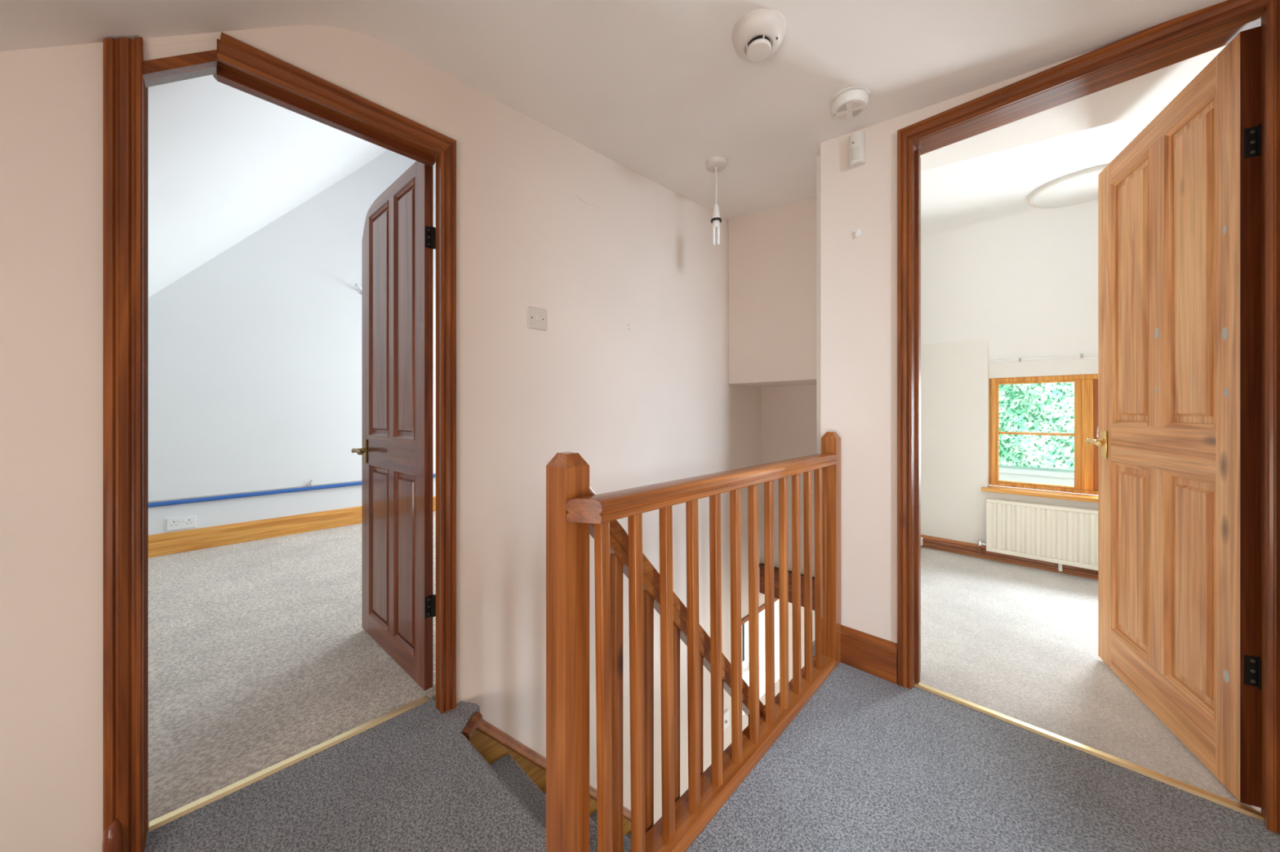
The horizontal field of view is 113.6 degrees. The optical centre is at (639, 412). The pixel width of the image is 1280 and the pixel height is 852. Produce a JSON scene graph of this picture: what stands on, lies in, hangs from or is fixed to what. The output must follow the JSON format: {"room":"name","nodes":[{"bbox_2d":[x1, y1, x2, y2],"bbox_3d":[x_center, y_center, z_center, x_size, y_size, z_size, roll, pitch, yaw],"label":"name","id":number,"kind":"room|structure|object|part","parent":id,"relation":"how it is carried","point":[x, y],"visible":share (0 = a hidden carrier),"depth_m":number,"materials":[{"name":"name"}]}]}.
{"room":"stair landing","nodes":[
{"label":"stair landing","id":0,"kind":"room"},
{"bbox_2d":[147,150,435,535],"bbox_3d":[-2.826,-0.824,3.667,0.100,3.688,4.050,0,0,44],"label":"wall","id":1,"kind":"structure","parent":0,"point":[255,352],"depth_m":3.41,"materials":[{"name":"white paint"}]},
{"bbox_2d":[166,515,195,531],"bbox_3d":[-3.341,0.809,3.053,0.015,0.086,0.146,0,0,44],"label":"wall socket","id":2,"kind":"object","parent":1,"relation":"attached to","point":[184,522],"visible":1,"depth_m":3.05,"materials":[{"name":"white plastic"}]},
{"bbox_2d":[147,496,435,558],"bbox_3d":[-2.818,0.943,3.590,0.018,0.155,3.950,0,0,44],"label":"baseboard","id":3,"kind":"structure","parent":1,"relation":"attached to","point":[182,541],"depth_m":3.30,"materials":[{"name":"brown wood"}]},
{"bbox_2d":[147,473,435,507],"bbox_3d":[-2.813,0.624,3.586,0.031,0.089,3.850,0,0,44],"label":"wall rail","id":4,"kind":"object","parent":1,"relation":"attached to","point":[309,487],"visible":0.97,"depth_m":3.30,"materials":[{"name":"blue plastic"}]},
{"bbox_2d":[354,283,361,294],"bbox_3d":[-2.553,-1.123,3.814,0.048,0.073,0.128,0,0,-12],"label":"wall hook","id":5,"kind":"object","parent":1,"relation":"attached to","point":[356,285],"visible":0.72,"depth_m":3.79,"materials":[{"name":"silver metal"}]},
{"bbox_2d":[147,74,435,297],"bbox_3d":[-1.786,-1.102,2.628,3.040,3.252,4.200,0,0,44],"label":"ceiling","id":6,"kind":"structure","parent":0,"point":[225,162],"depth_m":2.20,"materials":[{"name":"white paint"}]},
{"bbox_2d":[0,24,813,851],"bbox_3d":[-0.044,0.920,2.162,0.113,5.300,5.750,0,0,44],"label":"wall","id":7,"kind":"structure","parent":0,"point":[545,220],"depth_m":1.51,"materials":[{"name":"paint"}]},
{"bbox_2d":[102,31,456,851],"bbox_3d":[-0.969,0.005,1.245,0.236,2.030,0.757,0,0,44],"label":"door frame","id":8,"kind":"structure","parent":7,"relation":"attached to","point":[242,66],"depth_m":0.94,"materials":[{"name":"brown wood"}]},
{"bbox_3d":[-1.146,0.086,0.929,0.022,1.868,0.056,0,0,44],"label":"architrave","id":9,"kind":"part","parent":8,"relation":"part of","materials":[{"name":"brown wood"}]},
{"bbox_3d":[-0.842,-0.908,1.243,0.022,0.066,0.583,0,0,44],"label":"architrave","id":10,"kind":"part","parent":8,"relation":"part of","materials":[{"name":"brown wood"}]},
{"bbox_3d":[-0.657,0.040,1.435,0.022,1.961,0.050,0,0,44],"label":"architrave","id":11,"kind":"part","parent":8,"relation":"part of","materials":[{"name":"brown wood"}]},
{"bbox_2d":[351,160,435,690],"bbox_3d":[-1.024,0.035,1.743,0.699,1.945,0.146,0,0,40],"label":"door","id":12,"kind":"structure","parent":7,"relation":"in","point":[398,242],"depth_m":1.67,"materials":[{"name":"brown wood"}]},
{"bbox_3d":[-1.242,0.174,1.867,0.124,0.027,0.052,0,0,40],"label":"lever","id":13,"kind":"part","parent":12,"relation":"part of","materials":[{"name":"gold metal"}]},
{"bbox_3d":[-1.260,0.178,1.920,0.038,0.110,0.006,0,0,40],"label":"handle plate","id":14,"kind":"part","parent":12,"relation":"part of","materials":[{"name":"gold metal"}]},
{"bbox_3d":[-1.125,-0.390,1.829,0.235,0.989,0.034,0,0,40],"label":"panel moulding","id":15,"kind":"part","parent":12,"relation":"part of","materials":[{"name":"brown wood"}]},
{"bbox_3d":[-1.125,-0.390,1.829,0.235,0.989,0.034,0,0,40],"label":"panel moulding","id":16,"kind":"part","parent":12,"relation":"part of","materials":[{"name":"brown wood"}]},
{"bbox_3d":[-1.125,0.576,1.829,0.235,0.681,0.034,0,0,40],"label":"panel moulding","id":17,"kind":"part","parent":12,"relation":"part of","materials":[{"name":"brown wood"}]},
{"bbox_3d":[-1.125,0.576,1.829,0.235,0.681,0.034,0,0,40],"label":"panel moulding","id":18,"kind":"part","parent":12,"relation":"part of","materials":[{"name":"brown wood"}]},
{"bbox_3d":[-1.125,-0.390,1.829,0.235,0.989,0.022,0,0,40],"label":"panel","id":19,"kind":"part","parent":12,"relation":"part of","materials":[{"name":"brown wood"}]},
{"bbox_3d":[-1.125,0.576,1.829,0.235,0.681,0.022,0,0,40],"label":"panel","id":20,"kind":"part","parent":12,"relation":"part of","materials":[{"name":"brown wood"}]},
{"bbox_3d":[-1.024,-0.910,1.743,0.499,0.053,0.030,0,0,40],"label":"rail","id":21,"kind":"part","parent":12,"relation":"part of","materials":[{"name":"brown wood"}]},
{"bbox_3d":[-1.024,0.170,1.743,0.499,0.130,0.030,0,0,40],"label":"lock rail","id":22,"kind":"part","parent":12,"relation":"part of","materials":[{"name":"brown wood"}]},
{"bbox_3d":[-1.024,0.962,1.743,0.499,0.092,0.030,0,0,40],"label":"rail","id":23,"kind":"part","parent":12,"relation":"part of","materials":[{"name":"brown wood"}]},
{"bbox_3d":[-0.913,-0.390,1.648,0.206,0.989,0.034,0,0,40],"label":"panel moulding","id":24,"kind":"part","parent":12,"relation":"part of","materials":[{"name":"brown wood"}]},
{"bbox_3d":[-0.913,0.576,1.648,0.206,0.681,0.034,0,0,40],"label":"panel moulding","id":25,"kind":"part","parent":12,"relation":"part of","materials":[{"name":"brown wood"}]},
{"bbox_3d":[-0.913,-0.390,1.648,0.206,0.989,0.034,0,0,40],"label":"panel moulding","id":26,"kind":"part","parent":12,"relation":"part of","materials":[{"name":"brown wood"}]},
{"bbox_3d":[-0.913,0.576,1.648,0.206,0.681,0.034,0,0,40],"label":"panel moulding","id":27,"kind":"part","parent":12,"relation":"part of","materials":[{"name":"brown wood"}]},
{"bbox_3d":[-0.913,-0.390,1.648,0.206,0.989,0.022,0,0,40],"label":"panel","id":28,"kind":"part","parent":12,"relation":"part of","materials":[{"name":"brown wood"}]},
{"bbox_3d":[-0.913,0.576,1.648,0.206,0.681,0.022,0,0,40],"label":"panel","id":29,"kind":"part","parent":12,"relation":"part of","materials":[{"name":"brown wood"}]},
{"bbox_2d":[527,306,546,330],"bbox_3d":[-0.415,-0.379,1.692,0.016,0.086,0.086,0,0,44],"label":"light switch","id":30,"kind":"object","parent":7,"relation":"attached to","point":[536,317],"visible":1,"depth_m":1.69,"materials":[{"name":"beige plastic"}]},
{"bbox_2d":[723,708,728,730],"bbox_3d":[0.544,1.970,2.676,0.027,0.100,0.083,0,0,44],"label":"thermostat","id":31,"kind":"object","parent":7,"relation":"attached to","point":[726,713],"visible":0.74,"depth_m":2.67,"materials":[{"name":"white plastic"}]},
{"bbox_2d":[741,597,778,625],"bbox_3d":[0.791,1.423,3.157,0.312,0.035,0.640,0,0,44],"label":"trim","id":32,"kind":"structure","parent":7,"relation":"attached to","point":[744,620],"depth_m":2.95,"materials":[{"name":"brown wood"}]},
{"bbox_2d":[0,0,1226,219],"bbox_3d":[0.195,-0.634,0.583,2.430,1.356,3.610,0,0,44],"label":"ceiling","id":33,"kind":"structure","parent":0,"point":[660,89],"depth_m":1.30,"materials":[{"name":"white paint"}]},
{"bbox_2d":[705,156,726,245],"bbox_3d":[0.359,-0.985,1.972,0.098,0.401,0.098,0,0,44],"label":"pendant light","id":34,"kind":"object","parent":33,"relation":"hanging from","point":[713,164],"visible":0.99,"depth_m":1.96,"materials":[{"name":"beige plastic"}]},
{"bbox_3d":[0.359,-1.060,1.972,0.006,0.181,0.006,0,0,22],"label":"cord","id":35,"kind":"part","parent":34,"relation":"part of","materials":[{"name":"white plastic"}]},
{"bbox_2d":[732,8,786,62],"bbox_3d":[0.342,-1.072,1.208,0.150,0.069,0.150,0,0,44],"label":"smoke detector","id":36,"kind":"object","parent":33,"relation":"attached to","point":[758,33],"visible":1,"depth_m":1.18,"materials":[{"name":"beige plastic"}]},
{"bbox_3d":[0.342,-1.099,1.208,0.150,0.016,0.150,0,0,44],"label":"plate","id":37,"kind":"part","parent":36,"relation":"part of","materials":[{"name":"beige plastic"}]},
{"bbox_2d":[829,85,870,119],"bbox_3d":[0.744,-1.095,1.487,0.130,0.052,0.130,0,0,44],"label":"smoke detector","id":38,"kind":"object","parent":33,"relation":"attached to","point":[847,103],"visible":1,"depth_m":1.46,"materials":[{"name":"white plastic"}]},
{"bbox_2d":[836,103,847,112],"bbox_3d":[0.713,-1.071,1.480,0.038,0.001,0.034,0,0,44],"label":"grille","id":39,"kind":"object","parent":38,"relation":"attached to","point":[841,108],"depth_m":1.47,"materials":[{"name":"grey plastic"}]},
{"bbox_2d":[836,112,847,119],"bbox_3d":[0.737,-1.071,1.518,0.034,0.001,0.038,0,0,44],"label":"grille","id":40,"kind":"object","parent":38,"relation":"attached to","point":[839,115],"depth_m":1.51,"materials":[{"name":"beige plastic"}]},
{"bbox_3d":[0.744,-1.113,1.487,0.130,0.016,0.130,0,0,44],"label":"plate","id":41,"kind":"part","parent":38,"relation":"part of","materials":[{"name":"white plastic"}]},
{"bbox_2d":[851,101,862,108],"bbox_3d":[0.750,-1.071,1.456,0.034,0.001,0.038,0,0,44],"label":"grille","id":42,"kind":"object","parent":38,"relation":"attached to","point":[855,104],"depth_m":1.46,"materials":[{"name":"beige plastic"}]},
{"bbox_2d":[851,108,862,116],"bbox_3d":[0.774,-1.071,1.493,0.038,0.001,0.034,0,0,44],"label":"grille","id":43,"kind":"object","parent":38,"relation":"attached to","point":[855,112],"depth_m":1.49,"materials":[{"name":"grey plastic"}]},
{"bbox_2d":[144,511,1279,851],"bbox_3d":[-0.059,1.163,1.760,6.530,0.285,5.150,0,0,44],"label":"floor","id":44,"kind":"structure","parent":0,"point":[869,763],"depth_m":1.29,"materials":[{"name":"grey carpet"}]},
{"bbox_2d":[148,695,429,831],"bbox_3d":[-0.982,1.017,1.262,0.036,0.006,0.646,0,0,44],"label":"threshold strip","id":45,"kind":"object","parent":44,"relation":"on","point":[219,794],"visible":1,"depth_m":1.20,"materials":[{"name":"gold metal"}]},
{"bbox_2d":[546,431,840,851],"bbox_3d":[0.316,0.550,1.278,0.131,0.940,1.323,0,0,44],"label":"banister","id":46,"kind":"object","parent":44,"relation":"on","point":[571,509],"visible":1,"depth_m":0.98,"materials":[{"name":"brown wood"}]},
{"bbox_3d":[-0.146,0.551,0.847,0.066,0.938,0.059,0,0,44],"label":"newel post","id":47,"kind":"part","parent":46,"relation":"part of","materials":[{"name":"brown wood"}]},
{"bbox_3d":[-0.105,0.186,0.792,0.073,0.045,0.002,0,0,13],"label":"rail","id":48,"kind":"part","parent":46,"relation":"part of","materials":[{"name":"brown wood"}]},
{"bbox_3d":[0.322,0.186,1.234,0.062,0.045,1.267,0,0,44],"label":"handrail","id":49,"kind":"part","parent":46,"relation":"part of","materials":[{"name":"brown wood"}]},
{"bbox_3d":[0.356,1.003,1.281,0.076,0.034,1.262,0,0,44],"label":"rail","id":50,"kind":"part","parent":46,"relation":"part of","materials":[{"name":"brown wood"}]},
{"bbox_3d":[0.780,0.550,1.709,0.058,0.940,0.058,0,0,44],"label":"newel post","id":51,"kind":"part","parent":46,"relation":"part of","materials":[{"name":"brown wood"}]},
{"bbox_2d":[914,682,1264,822],"bbox_3d":[1.301,1.017,1.312,0.747,0.006,0.036,0,0,44],"label":"threshold strip","id":52,"kind":"object","parent":44,"relation":"on","point":[1257,815],"visible":1,"depth_m":1.23,"materials":[{"name":"gold metal"}]},
{"bbox_2d":[742,609,764,686],"bbox_3d":[0.743,1.720,3.210,0.210,1.000,0.850,0,0,44],"label":"wall reveal","id":53,"kind":"structure","parent":0,"point":[762,615],"depth_m":3.36,"materials":[{"name":"white paint"}]},
{"bbox_2d":[742,621,749,671],"bbox_3d":[0.700,1.755,3.244,0.040,0.630,0.560,0,0,44],"label":"window","id":54,"kind":"structure","parent":53,"relation":"in","point":[745,626],"depth_m":3.40,"materials":[{"name":"white"}]},
{"bbox_3d":[0.700,1.755,3.244,0.004,0.550,0.480,0,0,44],"label":"pane","id":55,"kind":"part","parent":54,"relation":"part of","materials":[{"name":"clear glass"}]},
{"bbox_2d":[728,197,816,386],"bbox_3d":[1.177,-0.957,2.796,0.768,1.547,0.942,0,0,44],"label":"wall","id":56,"kind":"structure","parent":0,"point":[772,252],"depth_m":2.51,"materials":[{"name":"paint"}]},
{"bbox_2d":[760,384,816,577],"bbox_3d":[1.191,0.561,2.812,0.768,1.488,0.100,0,0,44],"label":"wall","id":57,"kind":"structure","parent":0,"point":[788,413],"depth_m":2.90,"materials":[{"name":"paint"}]},
{"bbox_2d":[759,563,814,610],"bbox_3d":[1.145,1.200,2.763,0.768,0.210,0.035,0,0,44],"label":"trim","id":58,"kind":"structure","parent":57,"relation":"attached to","point":[762,566],"depth_m":2.88,"materials":[{"name":"brown wood"}]},
{"bbox_2d":[813,610,814,641],"bbox_3d":[2.683,2.438,2.692,3.080,2.265,0.100,0,0,44],"label":"wall","id":59,"kind":"structure","parent":0,"point":[813,611],"depth_m":3.72,"materials":[{"name":"beige paint"}]},
{"bbox_2d":[816,155,819,453],"bbox_3d":[1.794,-0.230,0.951,2.740,2.500,0.030,0,0,44],"label":"wall","id":60,"kind":"structure","parent":0,"point":[817,157],"depth_m":1.89,"materials":[{"name":"beige paint"}]},
{"bbox_2d":[819,51,1089,643],"bbox_3d":[1.425,-0.345,1.216,1.740,2.770,0.100,0,0,44],"label":"wall","id":61,"kind":"structure","parent":0,"point":[858,276],"depth_m":1.66,"materials":[{"name":"paint"}]},
{"bbox_2d":[848,130,865,169],"bbox_3d":[0.859,-1.044,1.664,0.058,0.121,0.042,0,0,44],"label":"sensor","id":62,"kind":"object","parent":61,"relation":"attached to","point":[856,140],"visible":1,"depth_m":1.65,"materials":[{"name":"white plastic"}]},
{"bbox_2d":[853,228,860,237],"bbox_3d":[0.867,-0.716,1.674,0.020,0.033,0.017,0,0,44],"label":"clip","id":63,"kind":"object","parent":61,"relation":"attached to","point":[857,233],"visible":1,"depth_m":1.67,"materials":[{"name":"white plastic"}]},
{"bbox_2d":[840,625,897,684],"bbox_3d":[0.863,0.948,1.677,0.292,0.145,0.018,0,0,44],"label":"baseboard","id":64,"kind":"structure","parent":61,"relation":"attached to","point":[872,655],"depth_m":1.64,"materials":[{"name":"brown wood"}]},
{"bbox_2d":[897,0,1279,835],"bbox_3d":[1.315,-0.018,1.332,0.835,2.077,0.156,0,0,44],"label":"door frame","id":65,"kind":"structure","parent":61,"relation":"attached to","point":[1180,38],"depth_m":1.22,"materials":[{"name":"brown wood"}]},
{"bbox_3d":[0.984,-0.018,1.558,0.046,2.077,0.022,0,0,44],"label":"architrave","id":66,"kind":"part","parent":65,"relation":"part of","materials":[{"name":"brown wood"}]},
{"bbox_3d":[1.268,-1.028,1.284,0.835,0.058,0.022,0,0,44],"label":"architrave","id":67,"kind":"part","parent":65,"relation":"part of","materials":[{"name":"brown wood"}]},
{"bbox_3d":[1.552,-0.018,1.010,0.046,2.077,0.022,0,0,44],"label":"architrave","id":68,"kind":"part","parent":65,"relation":"part of","materials":[{"name":"brown wood"}]},
{"bbox_2d":[1084,26,1261,808],"bbox_3d":[1.736,0.012,1.393,0.152,1.992,0.749,0,0,28],"label":"door","id":69,"kind":"structure","parent":61,"relation":"in","point":[1178,442],"depth_m":1.26,"materials":[{"name":"brown wood"}]},
{"bbox_3d":[1.819,0.119,1.655,0.052,0.027,0.124,0,0,28],"label":"lever","id":70,"kind":"part","parent":69,"relation":"part of","materials":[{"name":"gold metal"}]},
{"bbox_3d":[1.868,0.131,1.685,0.006,0.111,0.038,0,0,28],"label":"handle plate","id":71,"kind":"part","parent":69,"relation":"part of","materials":[{"name":"gold metal"}]},
{"bbox_3d":[1.808,-0.424,1.527,0.040,0.945,0.246,0,0,28],"label":"panel moulding","id":72,"kind":"part","parent":69,"relation":"part of","materials":[{"name":"brown wood"}]},
{"bbox_3d":[1.808,0.520,1.527,0.040,0.665,0.246,0,0,28],"label":"panel moulding","id":73,"kind":"part","parent":69,"relation":"part of","materials":[{"name":"brown wood"}]},
{"bbox_3d":[1.808,-0.424,1.527,0.040,0.945,0.246,0,0,28],"label":"panel moulding","id":74,"kind":"part","parent":69,"relation":"part of","materials":[{"name":"brown wood"}]},
{"bbox_3d":[1.808,0.520,1.527,0.040,0.665,0.246,0,0,28],"label":"panel moulding","id":75,"kind":"part","parent":69,"relation":"part of","materials":[{"name":"brown wood"}]},
{"bbox_3d":[1.808,-0.424,1.527,0.028,0.945,0.246,0,0,28],"label":"panel","id":76,"kind":"part","parent":69,"relation":"part of","materials":[{"name":"brown wood"}]},
{"bbox_3d":[1.808,0.520,1.527,0.028,0.665,0.246,0,0,28],"label":"panel","id":77,"kind":"part","parent":69,"relation":"part of","materials":[{"name":"brown wood"}]},
{"bbox_3d":[1.736,-0.941,1.392,0.036,0.087,0.551,0,0,28],"label":"rail","id":78,"kind":"part","parent":69,"relation":"part of","materials":[{"name":"brown wood"}]},
{"bbox_3d":[1.736,0.118,1.392,0.036,0.140,0.551,0,0,28],"label":"lock rail","id":79,"kind":"part","parent":69,"relation":"part of","materials":[{"name":"brown wood"}]},
{"bbox_3d":[1.736,0.930,1.392,0.036,0.155,0.551,0,0,28],"label":"rail","id":80,"kind":"part","parent":69,"relation":"part of","materials":[{"name":"brown wood"}]},
{"bbox_3d":[1.659,-0.424,1.247,0.040,0.945,0.222,0,0,28],"label":"panel moulding","id":81,"kind":"part","parent":69,"relation":"part of","materials":[{"name":"brown wood"}]},
{"bbox_3d":[1.659,-0.424,1.247,0.040,0.945,0.222,0,0,28],"label":"panel moulding","id":82,"kind":"part","parent":69,"relation":"part of","materials":[{"name":"brown wood"}]},
{"bbox_3d":[1.659,0.520,1.247,0.040,0.665,0.222,0,0,28],"label":"panel moulding","id":83,"kind":"part","parent":69,"relation":"part of","materials":[{"name":"brown wood"}]},
{"bbox_3d":[1.659,0.520,1.247,0.040,0.665,0.222,0,0,28],"label":"panel moulding","id":84,"kind":"part","parent":69,"relation":"part of","materials":[{"name":"brown wood"}]},
{"bbox_3d":[1.659,-0.424,1.247,0.028,0.945,0.222,0,0,28],"label":"panel","id":85,"kind":"part","parent":69,"relation":"part of","materials":[{"name":"brown wood"}]},
{"bbox_3d":[1.659,0.520,1.247,0.028,0.665,0.222,0,0,28],"label":"panel","id":86,"kind":"part","parent":69,"relation":"part of","materials":[{"name":"brown wood"}]},
{"bbox_2d":[920,338,1097,544],"bbox_3d":[3.180,-0.037,2.386,2.940,2.685,0.280,0,0,44],"label":"wall","id":87,"kind":"structure","parent":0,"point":[955,376],"depth_m":3.02,"materials":[{"name":"beige paint"}]},
{"bbox_2d":[920,534,1097,579],"bbox_3d":[3.076,0.976,2.279,2.740,0.088,0.018,0,0,44],"label":"baseboard","id":88,"kind":"structure","parent":87,"relation":"attached to","point":[926,537],"depth_m":2.92,"materials":[{"name":"wood"}]},
{"bbox_2d":[920,537,1097,577],"bbox_3d":[3.038,0.965,2.272,2.685,0.078,0.044,0,0,44],"label":"pipes","id":89,"kind":"object","parent":88,"relation":"attached to","point":[1059,568],"visible":0.49,"depth_m":2.82,"materials":[{"name":"brown"}]},
{"bbox_2d":[977,497,1097,570],"bbox_3d":[2.753,0.770,2.545,1.095,0.356,0.085,0,0,44],"label":"radiator","id":90,"kind":"object","parent":87,"relation":"attached to","point":[1054,534],"visible":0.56,"depth_m":2.67,"materials":[{"name":"white metal"}]},
{"bbox_2d":[981,485,1097,502],"bbox_3d":[3.015,0.535,2.392,1.645,0.025,0.150,0,0,44],"label":"window sill","id":91,"kind":"structure","parent":87,"relation":"attached to","point":[1054,495],"depth_m":2.72,"materials":[{"name":"brown wood"}]},
{"bbox_2d":[989,373,1097,495],"bbox_3d":[3.068,0.139,2.447,1.585,0.762,0.111,0,0,44],"label":"window","id":92,"kind":"structure","parent":87,"relation":"attached to","point":[1086,386],"depth_m":2.70,"materials":[{"name":"brown wood"}]},
{"bbox_3d":[3.058,0.143,2.503,0.478,0.706,0.044,0,0,44],"label":"sash","id":93,"kind":"part","parent":92,"relation":"part of","materials":[{"name":"brown wood"}]},
{"bbox_3d":[3.043,-0.357,2.424,1.569,0.022,0.031,0,0,44],"label":"curtain rail","id":94,"kind":"part","parent":87,"relation":"part of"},
{"bbox_2d":[920,110,1161,365],"bbox_3d":[2.463,-0.810,1.644,2.740,0.951,1.958,0,0,44],"label":"ceiling","id":95,"kind":"structure","parent":0,"point":[1010,273],"depth_m":2.60,"materials":[{"name":"white paint"}]},
{"bbox_2d":[1028,164,1108,208],"bbox_3d":[2.334,-1.190,2.208,0.420,0.040,0.420,0,0,44],"label":"recessed light","id":96,"kind":"object","parent":95,"relation":"in","point":[1082,186],"visible":0.66,"depth_m":2.22,"materials":[{"name":"white plastic"}]},
{"label":"outside","id":97,"kind":"structure","parent":0,"visible":0},
{"bbox_3d":[6.981,3.670,7.229,28.000,0.100,11.900,0,0,44],"label":"ground","id":98,"kind":"structure","parent":97,"visible":0},
{"bbox_2d":[999,382,1074,470],"bbox_3d":[5.650,0.820,5.131,11.000,5.600,1.568,0,0,44],"label":"hedge","id":99,"kind":"object","parent":98,"relation":"on","point":[1049,407],"visible":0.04,"depth_m":5.18,"materials":[{"name":"green plant"}]},
{"bbox_2d":[998,465,1097,495],"bbox_3d":[4.614,2.110,4.059,13.000,3.020,0.310,0,0,44],"label":"wall","id":100,"kind":"structure","parent":98,"relation":"on","point":[1006,473],"depth_m":4.36,"materials":[{"name":"white paint"}]},
{"bbox_3d":[1.284,3.620,1.401,3.300,0.100,5.000,0,0,44],"label":"floor","id":101,"kind":"structure","parent":0,"visible":0},
{"bbox_2d":[461,711,631,851],"bbox_3d":[0.359,2.490,1.922,0.802,2.937,2.174,0,0,44],"label":"staircase","id":102,"kind":"structure","parent":101,"relation":"on","point":[523,770],"depth_m":1.51,"materials":[{"name":"brown wood"}]},
{"bbox_3d":[0.125,2.244,2.218,0.054,2.329,2.074,0,0,44],"label":"string moulding","id":103,"kind":"part","parent":102,"relation":"part of","materials":[{"name":"brown wood"}]},
{"bbox_2d":[589,486,765,851],"bbox_3d":[0.165,1.255,1.164,0.060,2.230,0.905,0,0,44],"label":"banister","id":104,"kind":"object","parent":102,"relation":"on","point":[619,540],"visible":0.38,"depth_m":1.00,"materials":[{"name":"brown wood"}]},
{"bbox_3d":[0.144,0.605,1.143,0.053,0.930,0.845,0,0,44],"label":"handrail","id":105,"kind":"part","parent":104,"relation":"part of","materials":[{"name":"brown wood"}]}
]}

